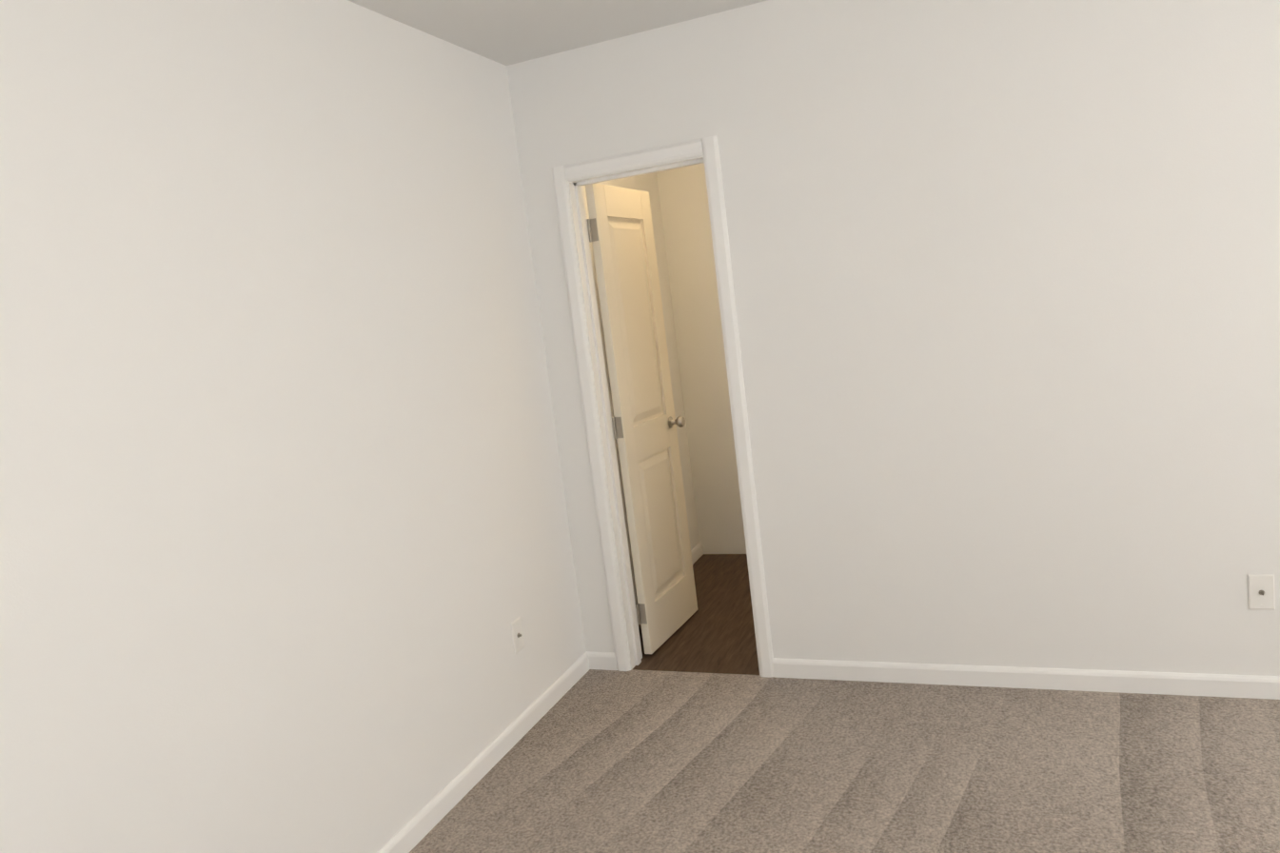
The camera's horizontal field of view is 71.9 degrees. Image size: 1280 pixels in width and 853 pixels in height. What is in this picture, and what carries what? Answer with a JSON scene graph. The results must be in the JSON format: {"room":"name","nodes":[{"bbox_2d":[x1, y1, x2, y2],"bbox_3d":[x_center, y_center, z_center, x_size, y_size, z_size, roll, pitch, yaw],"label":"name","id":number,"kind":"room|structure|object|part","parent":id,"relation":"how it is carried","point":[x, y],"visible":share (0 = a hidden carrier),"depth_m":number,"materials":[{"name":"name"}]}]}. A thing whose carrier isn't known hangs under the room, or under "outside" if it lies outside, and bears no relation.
{"room":"empty bedroom","nodes":[
{"label":"empty bedroom","id":0,"kind":"room"},
{"bbox_2d":[0,0,699,852],"bbox_3d":[-0.920,0.044,2.353,0.150,2.440,6.100,-4,8,22],"label":"wall","id":1,"kind":"structure","parent":0,"point":[285,554],"depth_m":2.16,"materials":[{"name":"white paint"}]},
{"bbox_2d":[376,651,590,852],"bbox_3d":[-0.984,1.335,1.763,0.013,0.072,4.240,-4,8,22],"label":"baseboard","id":2,"kind":"structure","parent":1,"relation":"attached to","point":[421,824],"depth_m":2.91,"materials":[{"name":"white paint"}]},
{"bbox_2d":[510,616,524,653],"bbox_3d":[-0.438,0.756,3.197,0.016,0.114,0.070,-4,8,22],"label":"electrical outlet","id":3,"kind":"object","parent":1,"relation":"attached to","point":[517,635],"visible":1,"depth_m":3.19,"materials":[{"name":"white plastic"}]},
{"bbox_2d":[636,542,703,603],"bbox_3d":[0.093,0.836,4.491,0.013,0.072,1.470,-4,8,22],"label":"baseboard","id":4,"kind":"structure","parent":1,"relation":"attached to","point":[697,552],"depth_m":5.07,"materials":[{"name":"white paint"}]},
{"bbox_2d":[347,0,767,65],"bbox_3d":[0.913,-1.342,1.376,4.450,0.100,6.100,-4,8,22],"label":"ceiling","id":5,"kind":"structure","parent":0,"point":[506,32],"depth_m":2.95,"materials":[{"name":"white paint"}]},
{"bbox_2d":[632,553,759,674],"bbox_3d":[0.885,0.847,4.181,1.710,0.060,1.709,-4,8,22],"label":"floor","id":6,"kind":"structure","parent":0,"point":[714,632],"depth_m":3.96,"materials":[{"name":"brown wood"}]},
{"bbox_2d":[656,163,746,553],"bbox_3d":[0.966,-0.512,4.767,1.590,2.440,0.120,-4,8,22],"label":"wall","id":7,"kind":"structure","parent":0,"point":[684,207],"depth_m":4.97,"materials":[{"name":"white paint"}]},
{"bbox_2d":[409,669,1279,852],"bbox_3d":[0.909,1.280,0.925,4.450,0.060,4.391,-4,8,22],"label":"floor carpet","id":8,"kind":"object","parent":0,"point":[600,760],"visible":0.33,"depth_m":2.66,"materials":[{"name":"beige carpet"}]},
{"bbox_2d":[506,0,1279,675],"bbox_3d":[1.573,-0.327,2.827,4.150,2.440,0.120,-4,8,22],"label":"wall","id":9,"kind":"structure","parent":0,"point":[1006,280],"depth_m":2.94,"materials":[{"name":"white paint"}]},
{"bbox_2d":[551,165,642,670],"bbox_3d":[-0.166,-0.004,3.565,0.062,2.032,0.137,-4,8,22],"label":"door frame","id":10,"kind":"structure","parent":9,"relation":"attached to","point":[585,372],"depth_m":3.51,"materials":[{"name":"white paint"}]},
{"bbox_2d":[586,650,617,669],"bbox_3d":[-0.161,0.976,3.678,0.138,0.072,0.013,-4,8,22],"label":"baseboard","id":11,"kind":"structure","parent":9,"relation":"attached to","point":[604,660],"depth_m":3.67,"materials":[{"name":"white paint"}]},
{"bbox_2d":[564,138,703,180],"bbox_3d":[-0.030,-0.984,3.266,0.548,0.058,0.016,-4,8,22],"label":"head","id":12,"kind":"object","parent":9,"relation":"attached to","point":[692,148],"visible":1,"depth_m":3.25},
{"bbox_2d":[569,156,703,182],"bbox_3d":[-0.002,-0.973,3.331,0.540,0.020,0.122,-4,8,22],"label":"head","id":13,"kind":"object","parent":9,"relation":"attached to","point":[639,168],"visible":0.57,"depth_m":3.29},
{"bbox_2d":[573,158,703,185],"bbox_3d":[0.000,-0.958,3.336,0.540,0.011,0.035,-4,8,22],"label":"door frame","id":14,"kind":"object","parent":13,"relation":"attached to","point":[644,171],"visible":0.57,"depth_m":3.32,"materials":[{"name":"white paint"}]},
{"bbox_2d":[585,183,697,653],"bbox_3d":[0.027,-0.041,3.852,0.171,1.960,0.548,-3,8,26],"label":"door","id":15,"kind":"structure","parent":9,"relation":"in","point":[630,302],"depth_m":3.80,"materials":[{"name":"beige paint"}]},
{"bbox_3d":[-0.093,0.005,3.618,0.041,1.688,0.014,-3,8,26],"label":"door hinges","id":16,"kind":"part","parent":15,"relation":"part of","materials":[{"name":"silver metal"}]},
{"bbox_3d":[0.131,-0.022,4.062,0.171,0.080,0.094,-3,8,26],"label":"knob","id":17,"kind":"part","parent":15,"relation":"part of","materials":[{"name":"silver metal"}]},
{"bbox_2d":[701,135,774,677],"bbox_3d":[0.390,-0.042,3.338,0.062,2.032,0.137,-4,8,22],"label":"door frame","id":18,"kind":"structure","parent":9,"relation":"attached to","point":[727,300],"depth_m":3.27,"materials":[{"name":"white paint"}]},
{"bbox_2d":[772,657,1279,699],"bbox_3d":[2.064,0.823,2.772,3.348,0.072,0.013,-4,8,22],"label":"baseboard","id":19,"kind":"structure","parent":9,"relation":"attached to","point":[1251,686],"depth_m":3.04,"materials":[{"name":"white paint"}]},
{"bbox_2d":[1247,573,1275,609],"bbox_3d":[1.946,0.520,2.761,0.070,0.114,0.016,-4,8,22],"label":"electrical outlet","id":20,"kind":"object","parent":9,"relation":"attached to","point":[1261,594],"visible":1,"depth_m":2.76,"materials":[{"name":"white plastic"}]}
]}

